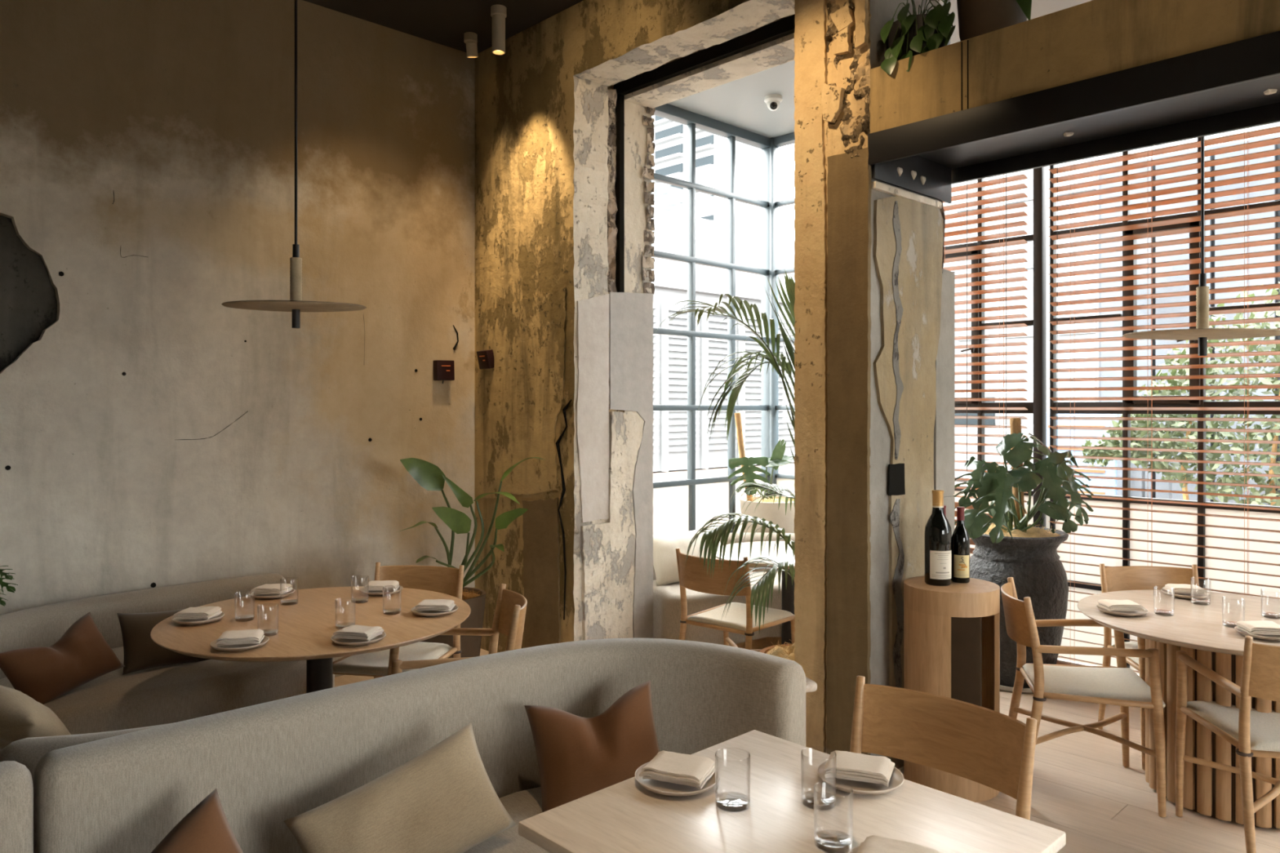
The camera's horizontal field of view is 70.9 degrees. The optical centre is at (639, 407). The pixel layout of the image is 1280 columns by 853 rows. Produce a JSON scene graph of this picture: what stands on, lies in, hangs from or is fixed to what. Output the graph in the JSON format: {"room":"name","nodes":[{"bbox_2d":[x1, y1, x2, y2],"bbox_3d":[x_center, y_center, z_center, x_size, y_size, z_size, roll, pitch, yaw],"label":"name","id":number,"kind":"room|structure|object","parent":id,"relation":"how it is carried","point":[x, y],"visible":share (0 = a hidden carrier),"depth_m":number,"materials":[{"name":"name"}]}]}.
{"room":"restaurant dining room","nodes":[
{"label":"restaurant dining room","id":0,"kind":"room"},
{"bbox_2d":[0,0,475,676],"bbox_3d":[-3.037,-0.370,4.097,6.493,3.840,0.232,0,0,-44],"label":"wall","id":1,"kind":"structure","parent":0,"point":[155,432],"depth_m":4.73,"materials":[{"name":"paint"}]},
{"bbox_2d":[433,360,454,383],"bbox_3d":[-1.230,-0.225,5.645,0.125,0.146,0.052,-2,1,-44],"label":"wall plaque","id":2,"kind":"object","parent":1,"relation":"attached to","point":[443,370],"visible":1,"depth_m":5.62,"materials":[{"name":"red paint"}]},
{"bbox_2d":[303,0,582,53],"bbox_3d":[-0.223,-2.350,0.933,6.370,0.120,8.655,0,0,-44],"label":"ceiling","id":3,"kind":"structure","parent":0,"point":[443,22],"depth_m":5.24,"materials":[{"name":"black paint"}]},
{"bbox_2d":[221,0,366,328],"bbox_3d":[-1.362,-1.303,3.560,0.536,1.974,0.536,0,0,-44],"label":"pendant lamp","id":4,"kind":"object","parent":3,"relation":"hanging from","point":[295,305],"visible":1,"depth_m":3.54,"materials":[{"name":"metal"}]},
{"bbox_2d":[463,31,478,57],"bbox_3d":[-1.038,-2.223,5.529,0.080,0.134,0.104,0,0,1],"label":"spotlight","id":5,"kind":"object","parent":3,"relation":"in","point":[470,38],"visible":1,"depth_m":5.50,"materials":[{"name":"beige metal"}]},
{"bbox_2d":[490,4,506,54],"bbox_3d":[-0.809,-2.163,5.149,0.090,0.255,0.090,0,0,-44],"label":"spotlight","id":6,"kind":"object","parent":3,"relation":"in","point":[498,12],"visible":1,"depth_m":5.12,"materials":[{"name":"beige metal"}]},
{"bbox_2d":[475,0,795,653],"bbox_3d":[0.057,-0.368,5.119,0.665,3.844,2.604,0,0,-44],"label":"wall","id":7,"kind":"structure","parent":0,"point":[565,145],"depth_m":5.31,"materials":[{"name":"beige paint"}]},
{"bbox_2d":[476,349,494,368],"bbox_3d":[-0.974,-0.300,5.694,0.072,0.135,0.115,0,0,-44],"label":"wall plaque","id":8,"kind":"object","parent":7,"relation":"attached to","point":[485,357],"visible":1,"depth_m":5.66,"materials":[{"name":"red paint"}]},
{"bbox_2d":[650,103,778,534],"bbox_3d":[0.409,-0.270,6.433,1.800,3.640,0.120,0,0,-44],"label":"window","id":9,"kind":"structure","parent":7,"relation":"in","point":[682,505],"depth_m":6.59,"materials":[{"name":"glass"}]},
{"bbox_2d":[334,648,1279,852],"bbox_3d":[0.509,1.600,1.636,8.400,0.100,8.655,0,0,-44],"label":"floor","id":10,"kind":"structure","parent":0,"point":[1082,788],"depth_m":3.54,"materials":[{"name":"brown wood"}]},
{"bbox_2d":[0,573,334,852],"bbox_3d":[-2.086,1.218,3.546,1.549,0.665,2.581,0,0,-12],"label":"banquette","id":11,"kind":"object","parent":10,"relation":"on","point":[113,704],"visible":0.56,"depth_m":3.77,"materials":[{"name":"fabric"}]},
{"bbox_2d":[0,565,17,606],"bbox_3d":[-2.701,0.752,3.706,0.332,0.255,0.110,0,0,30],"label":"leaf plant","id":12,"kind":"object","parent":11,"relation":"on","point":[2,584],"visible":1,"depth_m":3.66,"materials":[{"name":"green plant"}]},
{"bbox_2d":[0,684,71,749],"bbox_3d":[-2.049,0.990,2.885,0.502,0.338,0.262,0,0,11],"label":"cushion","id":13,"kind":"object","parent":11,"relation":"on","point":[21,717],"visible":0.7,"depth_m":2.77,"materials":[{"name":"fabric"}]},
{"bbox_2d":[0,612,124,704],"bbox_3d":[-2.259,0.990,3.510,0.182,0.295,0.459,0,0,22],"label":"cushion","id":14,"kind":"object","parent":11,"relation":"on","point":[82,655],"visible":0.98,"depth_m":3.45,"materials":[{"name":"orange fabric"}]},
{"bbox_2d":[116,606,208,675],"bbox_3d":[-2.041,0.995,3.888,0.163,0.259,0.392,0,0,43],"label":"cushion","id":15,"kind":"object","parent":11,"relation":"on","point":[141,652],"visible":0.45,"depth_m":3.78,"materials":[{"name":"brown fabric"}]},
{"bbox_2d":[150,586,471,693],"bbox_3d":[-1.293,1.195,3.630,1.200,0.710,1.200,0,0,-44],"label":"round table","id":16,"kind":"object","parent":10,"relation":"on","point":[306,628],"visible":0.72,"depth_m":3.49,"materials":[{"name":"brown wood"}]},
{"bbox_2d":[170,612,224,624],"bbox_3d":[-1.740,0.830,3.541,0.190,0.020,0.190,0,0,-44],"label":"plate","id":17,"kind":"object","parent":16,"relation":"on","point":[192,621],"visible":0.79,"depth_m":3.51,"materials":[{"name":"beige ceramic"}]},
{"bbox_2d":[173,606,222,619],"bbox_3d":[-1.742,0.809,3.543,0.146,0.030,0.113,0,0,0],"label":"napkin","id":18,"kind":"object","parent":17,"relation":"on","point":[202,612],"visible":1,"depth_m":3.51,"materials":[{"name":"fabric"}]},
{"bbox_2d":[209,635,269,651],"bbox_3d":[-1.406,0.830,3.162,0.190,0.020,0.190,0,0,-44],"label":"plate","id":19,"kind":"object","parent":16,"relation":"on","point":[237,647],"visible":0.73,"depth_m":3.13,"materials":[{"name":"beige ceramic"}]},
{"bbox_2d":[214,629,264,646],"bbox_3d":[-1.406,0.809,3.163,0.143,0.029,0.112,0,0,-14],"label":"napkin","id":20,"kind":"object","parent":19,"relation":"on","point":[249,636],"visible":1,"depth_m":3.13,"materials":[{"name":"fabric"}]},
{"bbox_2d":[234,591,254,622],"bbox_3d":[-1.566,0.786,3.563,0.074,0.108,0.074,0,0,-44],"label":"tumbler","id":21,"kind":"object","parent":16,"relation":"on","point":[248,616],"visible":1,"depth_m":3.56,"materials":[{"name":"clear glass"}]},
{"bbox_2d":[257,604,278,636],"bbox_3d":[-1.379,0.786,3.333,0.074,0.108,0.074,0,0,-44],"label":"tumbler","id":22,"kind":"object","parent":16,"relation":"on","point":[273,630],"visible":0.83,"depth_m":3.34,"materials":[{"name":"clear glass"}]},
{"bbox_2d":[248,589,294,599],"bbox_3d":[-1.640,0.830,4.008,0.190,0.020,0.190,0,0,-44],"label":"plate","id":23,"kind":"object","parent":16,"relation":"on","point":[273,596],"visible":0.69,"depth_m":3.96,"materials":[{"name":"ceramic"}]},
{"bbox_2d":[250,583,293,595],"bbox_3d":[-1.642,0.809,4.011,0.146,0.030,0.113,0,0,5],"label":"napkin","id":24,"kind":"object","parent":23,"relation":"on","point":[276,588],"visible":0.98,"depth_m":3.97,"materials":[{"name":"fabric"}]},
{"bbox_2d":[280,577,298,605],"bbox_3d":[-1.503,0.786,3.854,0.074,0.108,0.074,0,0,-44],"label":"tumbler","id":25,"kind":"object","parent":16,"relation":"on","point":[291,601],"visible":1,"depth_m":3.86,"materials":[{"name":"clear glass"}]},
{"bbox_2d":[335,599,355,630],"bbox_3d":[-1.125,0.786,3.434,0.074,0.108,0.074,0,0,-44],"label":"tumbler","id":26,"kind":"object","parent":16,"relation":"on","point":[340,625],"visible":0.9,"depth_m":3.44,"materials":[{"name":"clear glass"}]},
{"bbox_2d":[330,631,386,645],"bbox_3d":[-1.012,0.830,3.235,0.190,0.020,0.190,0,0,-44],"label":"plate","id":27,"kind":"object","parent":16,"relation":"on","point":[338,641],"visible":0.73,"depth_m":3.20,"materials":[{"name":"beige ceramic"}]},
{"bbox_2d":[333,625,384,640],"bbox_3d":[-1.012,0.810,3.238,0.145,0.031,0.112,0,0,12],"label":"napkin","id":28,"kind":"object","parent":27,"relation":"on","point":[352,632],"visible":1,"depth_m":3.20,"materials":[{"name":"fabric"}]},
{"bbox_2d":[351,576,368,603],"bbox_3d":[-1.212,0.786,3.894,0.074,0.108,0.074,0,0,-44],"label":"tumbler","id":29,"kind":"object","parent":16,"relation":"on","point":[360,599],"visible":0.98,"depth_m":3.90,"materials":[{"name":"clear glass"}]},
{"bbox_2d":[359,585,403,595],"bbox_3d":[-1.174,0.830,4.081,0.190,0.020,0.190,0,0,-44],"label":"plate","id":30,"kind":"object","parent":16,"relation":"on","point":[378,593],"visible":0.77,"depth_m":4.04,"materials":[{"name":"ceramic"}]},
{"bbox_2d":[363,580,399,591],"bbox_3d":[-1.173,0.809,4.083,0.143,0.029,0.112,0,0,-6],"label":"napkin","id":31,"kind":"object","parent":30,"relation":"on","point":[375,585],"visible":0.99,"depth_m":4.04,"materials":[{"name":"fabric"}]},
{"bbox_2d":[382,586,401,614],"bbox_3d":[-1.014,0.786,3.679,0.074,0.108,0.074,0,0,-44],"label":"tumbler","id":32,"kind":"object","parent":16,"relation":"on","point":[395,610],"visible":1,"depth_m":3.68,"materials":[{"name":"clear glass"}]},
{"bbox_2d":[410,604,457,616],"bbox_3d":[-0.840,0.830,3.680,0.190,0.020,0.190,0,0,-44],"label":"plate","id":33,"kind":"object","parent":16,"relation":"on","point":[425,613],"visible":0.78,"depth_m":3.65,"materials":[{"name":"beige ceramic"}]},
{"bbox_2d":[414,599,455,611],"bbox_3d":[-0.839,0.809,3.683,0.150,0.031,0.117,0,0,-2],"label":"napkin","id":34,"kind":"object","parent":33,"relation":"on","point":[442,605],"visible":1,"depth_m":3.64,"materials":[{"name":"fabric"}]},
{"bbox_2d":[333,562,464,678],"bbox_3d":[-1.098,1.148,4.106,0.480,0.803,0.550,0,0,11],"label":"dining chair","id":35,"kind":"object","parent":10,"relation":"on","point":[446,580],"visible":0.27,"depth_m":4.22,"materials":[{"name":"brown wood"}]},
{"bbox_2d":[0,638,805,852],"bbox_3d":[-0.982,1.143,1.727,3.376,0.815,0.763,0,0,-44],"label":"banquette","id":36,"kind":"object","parent":10,"relation":"on","point":[268,764],"visible":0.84,"depth_m":2.33,"materials":[{"name":"fabric"}]},
{"bbox_2d":[151,788,243,852],"bbox_3d":[-0.967,1.020,1.773,0.172,0.397,0.498,0,0,36],"label":"cushion","id":37,"kind":"object","parent":36,"relation":"on","point":[206,828],"visible":1,"depth_m":1.87,"materials":[{"name":"orange fabric"}]},
{"bbox_2d":[284,722,516,852],"bbox_3d":[-0.557,0.995,2.154,0.550,0.352,0.180,0,0,-38],"label":"cushion","id":38,"kind":"object","parent":36,"relation":"on","point":[444,799],"visible":1,"depth_m":2.13,"materials":[{"name":"fabric"}]},
{"bbox_2d":[524,680,660,812],"bbox_3d":[-0.116,0.975,2.559,0.402,0.335,0.180,0,0,-21],"label":"cushion","id":39,"kind":"object","parent":36,"relation":"on","point":[578,757],"visible":0.82,"depth_m":2.50,"materials":[{"name":"brown fabric"}]},
{"bbox_2d":[387,583,527,675],"bbox_3d":[-0.725,1.148,3.555,0.550,0.803,0.530,0,0,-16],"label":"armchair","id":40,"kind":"object","parent":10,"relation":"on","point":[508,620],"visible":0.16,"depth_m":3.71,"materials":[{"name":"brown wood"}]},
{"bbox_2d":[400,457,544,658],"bbox_3d":[-0.939,0.911,5.046,0.790,1.278,0.503,0,0,-12],"label":"leaf plant","id":41,"kind":"object","parent":10,"relation":"on","point":[428,475],"visible":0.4,"depth_m":4.95,"materials":[{"name":"green plant"}]},
{"bbox_2d":[653,533,795,649],"bbox_3d":[0.974,1.210,5.789,2.086,0.680,1.082,0,0,3],"label":"banquette","id":42,"kind":"object","parent":10,"relation":"on","point":[667,597],"visible":0.06,"depth_m":5.47,"materials":[{"name":"fabric"}]},
{"bbox_2d":[653,524,720,586],"bbox_3d":[0.309,0.950,5.800,0.561,0.338,0.231,0,0,-26],"label":"cushion","id":43,"kind":"object","parent":42,"relation":"on","point":[664,545],"visible":0.51,"depth_m":5.71,"materials":[{"name":"white fabric"}]},
{"bbox_2d":[655,271,795,661],"bbox_3d":[0.718,0.435,4.491,1.416,2.230,0.848,0,0,-20],"label":"potted palm","id":44,"kind":"object","parent":10,"relation":"on","point":[713,538],"visible":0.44,"depth_m":4.26,"materials":[{"name":"plant"}]},
{"bbox_2d":[675,547,795,652],"bbox_3d":[0.501,1.148,4.815,0.480,0.803,0.550,0,0,40],"label":"dining chair","id":45,"kind":"object","parent":10,"relation":"on","point":[693,576],"visible":0.67,"depth_m":4.68,"materials":[{"name":"brown wood"}]},
{"bbox_2d":[711,541,795,644],"bbox_3d":[0.863,1.195,5.223,0.900,0.710,0.900,0,0,-44],"label":"round table","id":46,"kind":"object","parent":10,"relation":"on","point":[788,592],"visible":0.36,"depth_m":5.19,"materials":[{"name":"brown wood"}]},
{"bbox_2d":[748,567,777,572],"bbox_3d":[0.621,0.830,4.657,0.190,0.020,0.190,0,0,-44],"label":"plate","id":47,"kind":"object","parent":46,"relation":"on","point":[752,568],"visible":0.37,"depth_m":4.60,"materials":[{"name":"ceramic"}]},
{"bbox_2d":[747,559,773,568],"bbox_3d":[0.622,0.809,4.658,0.143,0.029,0.112,0,0,0],"label":"napkin","id":48,"kind":"object","parent":47,"relation":"on","point":[760,564],"visible":0.61,"depth_m":4.61,"materials":[{"name":"fabric"}]},
{"bbox_2d":[728,412,795,533],"bbox_3d":[0.968,0.792,6.606,0.500,1.516,0.528,0,0,28],"label":"plant","id":49,"kind":"object","parent":10,"relation":"on","point":[769,510],"visible":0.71,"depth_m":6.48,"materials":[{"name":"green plant"}]},
{"bbox_2d":[759,644,791,653],"bbox_3d":[0.797,1.380,4.397,0.430,0.340,0.430,0,0,-44],"label":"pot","id":50,"kind":"object","parent":10,"relation":"on","point":[770,650],"depth_m":4.47,"materials":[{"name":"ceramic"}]},
{"bbox_2d":[518,729,1066,852],"bbox_3d":[0.298,1.195,1.804,0.760,0.710,0.790,0,0,-44],"label":"square table","id":51,"kind":"object","parent":10,"relation":"on","point":[625,816],"visible":0.93,"depth_m":1.84,"materials":[{"name":"brown wood"}]},
{"bbox_2d":[635,762,719,796],"bbox_3d":[0.084,0.830,2.011,0.190,0.020,0.190,0,0,-44],"label":"plate","id":52,"kind":"object","parent":51,"relation":"on","point":[668,788],"visible":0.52,"depth_m":1.97,"materials":[{"name":"beige ceramic"}]},
{"bbox_2d":[639,751,715,789],"bbox_3d":[0.085,0.809,2.012,0.143,0.029,0.112,0,0,22],"label":"napkin","id":53,"kind":"object","parent":52,"relation":"on","point":[693,771],"visible":1,"depth_m":1.99,"materials":[{"name":"fabric"}]},
{"bbox_2d":[715,752,750,812],"bbox_3d":[0.196,0.786,1.901,0.074,0.108,0.074,0,0,-44],"label":"tumbler","id":54,"kind":"object","parent":51,"relation":"on","point":[726,802],"visible":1,"depth_m":1.89,"materials":[{"name":"clear glass"}]},
{"bbox_2d":[800,751,836,810],"bbox_3d":[0.379,0.786,1.908,0.074,0.108,0.074,0,0,-44],"label":"tumbler","id":55,"kind":"object","parent":51,"relation":"on","point":[831,803],"visible":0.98,"depth_m":1.90,"materials":[{"name":"clear glass"}]},
{"bbox_2d":[813,786,853,852],"bbox_3d":[0.371,0.786,1.727,0.074,0.108,0.074,0,0,-44],"label":"tumbler","id":56,"kind":"object","parent":51,"relation":"on","point":[824,842],"visible":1,"depth_m":1.72,"materials":[{"name":"clear glass"}]},
{"bbox_2d":[846,845,859,852],"bbox_3d":[0.458,0.830,1.603,0.190,0.020,0.190,0,0,-44],"label":"plate","id":57,"kind":"object","parent":51,"relation":"on","point":[854,850],"visible":0.18,"depth_m":1.67,"materials":[{"name":"ceramic"}]},
{"bbox_2d":[856,835,940,852],"bbox_3d":[0.460,0.809,1.606,0.150,0.031,0.117,0,0,25],"label":"napkin","id":58,"kind":"object","parent":57,"relation":"on","point":[872,844],"visible":1,"depth_m":1.63,"materials":[{"name":"fabric"}]},
{"bbox_2d":[817,760,904,795],"bbox_3d":[0.494,0.830,2.019,0.190,0.020,0.190,0,0,-44],"label":"plate","id":59,"kind":"object","parent":51,"relation":"on","point":[896,780],"visible":0.51,"depth_m":1.98,"materials":[{"name":"beige ceramic"}]},
{"bbox_2d":[823,750,894,786],"bbox_3d":[0.494,0.810,2.022,0.145,0.031,0.112,0,0,20],"label":"napkin","id":60,"kind":"object","parent":59,"relation":"on","point":[854,766],"visible":0.99,"depth_m":1.99,"materials":[{"name":"fabric"}]},
{"bbox_2d":[805,677,817,693],"bbox_3d":[0.458,1.212,3.046,0.075,0.677,0.420,0,0,-22],"label":"stand","id":61,"kind":"object","parent":10,"relation":"on","point":[811,686],"visible":0.15,"depth_m":2.86,"materials":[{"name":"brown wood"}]},
{"bbox_2d":[849,675,1036,820],"bbox_3d":[0.627,1.148,2.189,0.550,0.803,0.528,0,0,-44],"label":"dining chair","id":62,"kind":"object","parent":10,"relation":"on","point":[995,750],"visible":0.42,"depth_m":2.36,"materials":[{"name":"brown wood"}]},
{"bbox_2d":[903,576,999,802],"bbox_3d":[1.285,1.139,3.715,0.374,0.822,0.374,0,0,-44],"label":"pedestal","id":63,"kind":"object","parent":10,"relation":"on","point":[952,632],"visible":0.54,"depth_m":3.62,"materials":[{"name":"brown wood"}]},
{"bbox_2d":[924,489,951,586],"bbox_3d":[1.233,0.535,3.719,0.107,0.386,0.108,0,0,-1],"label":"wine bottle","id":64,"kind":"object","parent":63,"relation":"on","point":[938,532],"visible":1,"depth_m":3.68,"materials":[{"name":"black glass"}]},
{"bbox_2d":[943,505,946,516],"bbox_3d":[1.285,0.571,3.823,0.073,0.314,0.073,0,0,-44],"label":"wine bottle","id":65,"kind":"object","parent":63,"relation":"on","point":[944,506],"visible":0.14,"depth_m":3.81,"materials":[{"name":"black glass"}]},
{"bbox_2d":[951,506,969,583],"bbox_3d":[1.341,0.571,3.762,0.073,0.314,0.075,0,0,10],"label":"wine bottle","id":66,"kind":"object","parent":63,"relation":"on","point":[960,536],"visible":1,"depth_m":3.73,"materials":[{"name":"black glass"}]},
{"bbox_2d":[953,417,1093,693],"bbox_3d":[2.151,0.803,5.079,0.836,1.494,0.571,0,0,4],"label":"plant","id":67,"kind":"object","parent":10,"relation":"on","point":[1023,552],"visible":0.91,"depth_m":4.91,"materials":[{"name":"green plant"}]},
{"bbox_2d":[773,132,1279,674],"bbox_3d":[3.655,-0.275,4.249,0.121,3.630,7.667,0,0,-44],"label":"window","id":68,"kind":"structure","parent":10,"relation":"on","point":[1038,407],"depth_m":5.16,"materials":[{"name":"grey paint"}]},
{"bbox_2d":[942,173,1027,558],"bbox_3d":[2.102,-0.279,5.680,0.084,3.588,0.658,0,0,-44],"label":"blind","id":69,"kind":"object","parent":68,"relation":"attached to","point":[1005,180],"visible":0.36,"depth_m":5.62,"materials":[{"name":"brown wood"}]},
{"bbox_2d":[1048,125,1279,672],"bbox_3d":[3.095,-0.279,4.646,0.084,3.588,1.915,0,0,-44],"label":"blind","id":70,"kind":"object","parent":68,"relation":"attached to","point":[1269,131],"visible":0.47,"depth_m":4.89,"materials":[{"name":"brown wood"}]},
{"bbox_2d":[1000,577,1165,817],"bbox_3d":[1.784,1.148,3.707,0.550,0.803,0.530,0,0,14],"label":"armchair","id":71,"kind":"object","parent":10,"relation":"on","point":[1120,685],"visible":0.92,"depth_m":3.58,"materials":[{"name":"brown wood"}]},
{"bbox_2d":[1097,564,1199,770],"bbox_3d":[2.419,1.148,4.092,0.530,0.803,0.550,0,0,3],"label":"armchair","id":72,"kind":"object","parent":10,"relation":"on","point":[1113,579],"visible":0.16,"depth_m":4.32,"materials":[{"name":"brown wood"}]},
{"bbox_2d":[1077,589,1279,829],"bbox_3d":[2.374,1.195,3.591,1.130,0.710,1.130,0,0,-44],"label":"round table","id":73,"kind":"object","parent":10,"relation":"on","point":[1198,630],"visible":0.67,"depth_m":3.44,"materials":[{"name":"brown wood"}]},
{"bbox_2d":[1096,604,1148,616],"bbox_3d":[1.972,0.830,3.680,0.190,0.020,0.190,0,0,-44],"label":"plate","id":74,"kind":"object","parent":73,"relation":"on","point":[1122,613],"visible":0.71,"depth_m":3.65,"materials":[{"name":"beige ceramic"}]},
{"bbox_2d":[1097,599,1145,611],"bbox_3d":[1.972,0.810,3.683,0.145,0.031,0.112,0,0,3],"label":"napkin","id":75,"kind":"object","parent":74,"relation":"on","point":[1109,605],"visible":1,"depth_m":3.64,"materials":[{"name":"fabric"}]},
{"bbox_2d":[1153,586,1174,616],"bbox_3d":[2.130,0.786,3.655,0.074,0.108,0.074,0,0,-44],"label":"tumbler","id":76,"kind":"object","parent":73,"relation":"on","point":[1166,612],"visible":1,"depth_m":3.66,"materials":[{"name":"clear glass"}]},
{"bbox_2d":[1160,588,1209,599],"bbox_3d":[2.431,0.830,4.008,0.190,0.020,0.190,0,0,-44],"label":"plate","id":77,"kind":"object","parent":73,"relation":"on","point":[1188,596],"visible":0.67,"depth_m":3.97,"materials":[{"name":"ceramic"}]},
{"bbox_2d":[1162,583,1208,595],"bbox_3d":[2.432,0.809,4.011,0.150,0.031,0.117,0,0,12],"label":"napkin","id":78,"kind":"object","parent":77,"relation":"on","point":[1179,588],"visible":0.95,"depth_m":3.97,"materials":[{"name":"fabric"}]},
{"bbox_2d":[1190,577,1210,605],"bbox_3d":[2.403,0.786,3.854,0.074,0.108,0.074,0,0,-44],"label":"tumbler","id":79,"kind":"object","parent":73,"relation":"on","point":[1202,602],"visible":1,"depth_m":3.86,"materials":[{"name":"clear glass"}]},
{"bbox_2d":[1222,596,1244,628],"bbox_3d":[2.279,0.786,3.455,0.074,0.108,0.074,0,0,-44],"label":"tumbler","id":80,"kind":"object","parent":73,"relation":"on","point":[1230,623],"visible":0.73,"depth_m":3.46,"materials":[{"name":"clear glass"}]},
{"bbox_2d":[1234,626,1279,640],"bbox_3d":[2.295,0.830,3.301,0.190,0.020,0.190,0,0,-44],"label":"plate","id":81,"kind":"object","parent":73,"relation":"on","point":[1263,637],"visible":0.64,"depth_m":3.27,"materials":[{"name":"ceramic"}]},
{"bbox_2d":[1235,620,1279,635],"bbox_3d":[2.294,0.809,3.303,0.146,0.030,0.113,0,0,8],"label":"napkin","id":82,"kind":"object","parent":81,"relation":"on","point":[1258,627],"visible":1,"depth_m":3.28,"materials":[{"name":"fabric"}]},
{"bbox_2d":[1260,589,1279,618],"bbox_3d":[2.536,0.786,3.609,0.074,0.108,0.074,0,0,-44],"label":"tumbler","id":83,"kind":"object","parent":73,"relation":"on","point":[1273,615],"visible":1,"depth_m":3.62,"materials":[{"name":"clear glass"}]},
{"bbox_2d":[1174,635,1279,852],"bbox_3d":[2.239,1.148,3.109,0.530,0.803,0.550,0,0,10],"label":"armchair","id":84,"kind":"object","parent":10,"relation":"on","point":[1254,733],"visible":1,"depth_m":3.04,"materials":[{"name":"brown wood"}]},
{"bbox_2d":[794,0,955,768],"bbox_3d":[1.075,-0.371,4.089,0.773,3.848,0.397,0,0,-44],"label":"wall pillar","id":85,"kind":"structure","parent":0,"point":[874,313],"depth_m":3.85,"materials":[{"name":"paint"}]},
{"bbox_2d":[867,30,1279,203],"bbox_3d":[3.046,-1.042,2.044,0.720,0.182,5.330,0,0,-44],"label":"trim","id":86,"kind":"structure","parent":85,"relation":"on","point":[1234,86],"depth_m":3.39,"materials":[{"name":"black metal"}]},
{"bbox_2d":[870,0,1279,133],"bbox_3d":[3.050,-1.268,2.048,0.702,0.271,5.330,0,0,-44],"label":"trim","id":87,"kind":"structure","parent":86,"relation":"on","point":[1092,38],"depth_m":3.19,"materials":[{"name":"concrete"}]},
{"bbox_2d":[880,0,955,74],"bbox_3d":[1.133,-1.520,3.689,0.284,0.363,0.426,0,0,16],"label":"trailing plant","id":88,"kind":"object","parent":87,"relation":"on","point":[913,34],"visible":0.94,"depth_m":3.63,"materials":[{"name":"green plant"}]},
{"bbox_2d":[943,0,1031,40],"bbox_3d":[1.406,-1.636,3.589,0.270,0.464,0.451,0,0,-44],"label":"pot","id":89,"kind":"object","parent":87,"relation":"on","point":[975,17],"visible":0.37,"depth_m":3.48,"materials":[{"name":"black ceramic"}]},
{"bbox_2d":[667,0,1092,137],"bbox_3d":[2.956,-2.150,3.578,2.080,0.120,7.867,0,0,-44],"label":"ceiling","id":90,"kind":"structure","parent":0,"point":[740,103],"depth_m":6.07,"materials":[{"name":"grey paint"}]},
{"bbox_2d":[764,93,782,111],"bbox_3d":[0.897,-2.045,6.050,0.124,0.090,0.124,0,0,-44],"label":"dome camera","id":91,"kind":"object","parent":90,"relation":"attached to","point":[773,101],"visible":1,"depth_m":6.01,"materials":[{"name":"white plastic"}]},
{"bbox_2d":[1122,136,1279,355],"bbox_3d":[2.265,-1.150,3.620,0.570,1.880,0.570,0,0,-44],"label":"pendant lamp","id":92,"kind":"object","parent":90,"relation":"hanging from","point":[1202,333],"visible":1,"depth_m":3.60,"materials":[{"name":"metal"}]},
{"label":"outside","id":93,"kind":"structure","parent":0,"visible":0},
{"bbox_2d":[653,462,1139,675],"bbox_3d":[22.505,1.700,63.194,300.000,0.100,300.000,0,0,-44],"label":"ground","id":94,"kind":"structure","parent":93,"point":[790,462],"depth_m":23.34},
{"bbox_2d":[651,115,761,231],"bbox_3d":[10.436,-33.450,160.090,13.200,70.000,18.887,0,0,-44],"label":"tower block","id":95,"kind":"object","parent":94,"relation":"on","point":[670,137],"visible":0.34,"depth_m":154.85,"materials":[{"name":"grey"}]},
{"bbox_2d":[651,208,795,471],"bbox_3d":[0.576,-1.650,23.947,16.000,6.400,3.250,0,0,-44],"label":"building","id":96,"kind":"structure","parent":94,"relation":"on","point":[669,352],"depth_m":22.91,"materials":[{"name":"grey"}]},
{"bbox_2d":[653,462,1033,489],"bbox_3d":[2.827,1.590,17.270,16.000,0.120,9.000,0,0,-44],"label":"deck","id":97,"kind":"object","parent":94,"relation":"on","point":[788,468],"depth_m":20.84,"materials":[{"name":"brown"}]},
{"bbox_2d":[954,387,1033,482],"bbox_3d":[5.299,0.620,14.652,1.760,1.840,3.400,0,0,-44],"label":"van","id":98,"kind":"object","parent":97,"relation":"on","point":[1028,395],"visible":0.06,"depth_m":13.69,"materials":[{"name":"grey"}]},
{"bbox_2d":[1046,412,1116,495],"bbox_3d":[4.844,0.850,9.960,0.095,1.600,0.800,0,0,-44],"label":"panel","id":99,"kind":"object","parent":94,"relation":"on","point":[1078,423],"visible":0.19,"depth_m":9.86,"materials":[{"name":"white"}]},
{"bbox_2d":[942,121,1279,412],"bbox_3d":[14.757,-3.650,32.189,5.125,10.400,16.000,0,0,-44],"label":"building","id":100,"kind":"structure","parent":94,"relation":"on","point":[1028,191],"depth_m":30.24,"materials":[{"name":"grey"}]},
{"bbox_2d":[1130,394,1145,497],"bbox_3d":[5.375,0.750,9.707,0.110,1.800,0.110,0,0,-44],"label":"bollard","id":101,"kind":"object","parent":94,"relation":"on","point":[1134,474],"visible":0.28,"depth_m":9.66,"materials":[{"name":"white"}]},
{"bbox_2d":[1157,422,1172,499],"bbox_3d":[5.555,0.750,9.520,0.110,1.800,0.110,0,0,-44],"label":"bollard","id":102,"kind":"object","parent":94,"relation":"on","point":[1161,486],"visible":0.04,"depth_m":9.49,"materials":[{"name":"white"}]},
{"bbox_2d":[1079,279,1279,506],"bbox_3d":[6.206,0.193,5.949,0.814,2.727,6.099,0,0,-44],"label":"tree","id":103,"kind":"object","parent":94,"relation":"on","point":[1259,480],"visible":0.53,"depth_m":7.39,"materials":[{"name":"green plant"}]},
{"bbox_2d":[1098,134,1279,505],"bbox_3d":[11.746,-0.750,6.425,1.955,4.600,15.400,0,0,-44],"label":"building","id":104,"kind":"structure","parent":94,"relation":"on","point":[1103,393],"depth_m":10.60,"materials":[{"name":"white"}]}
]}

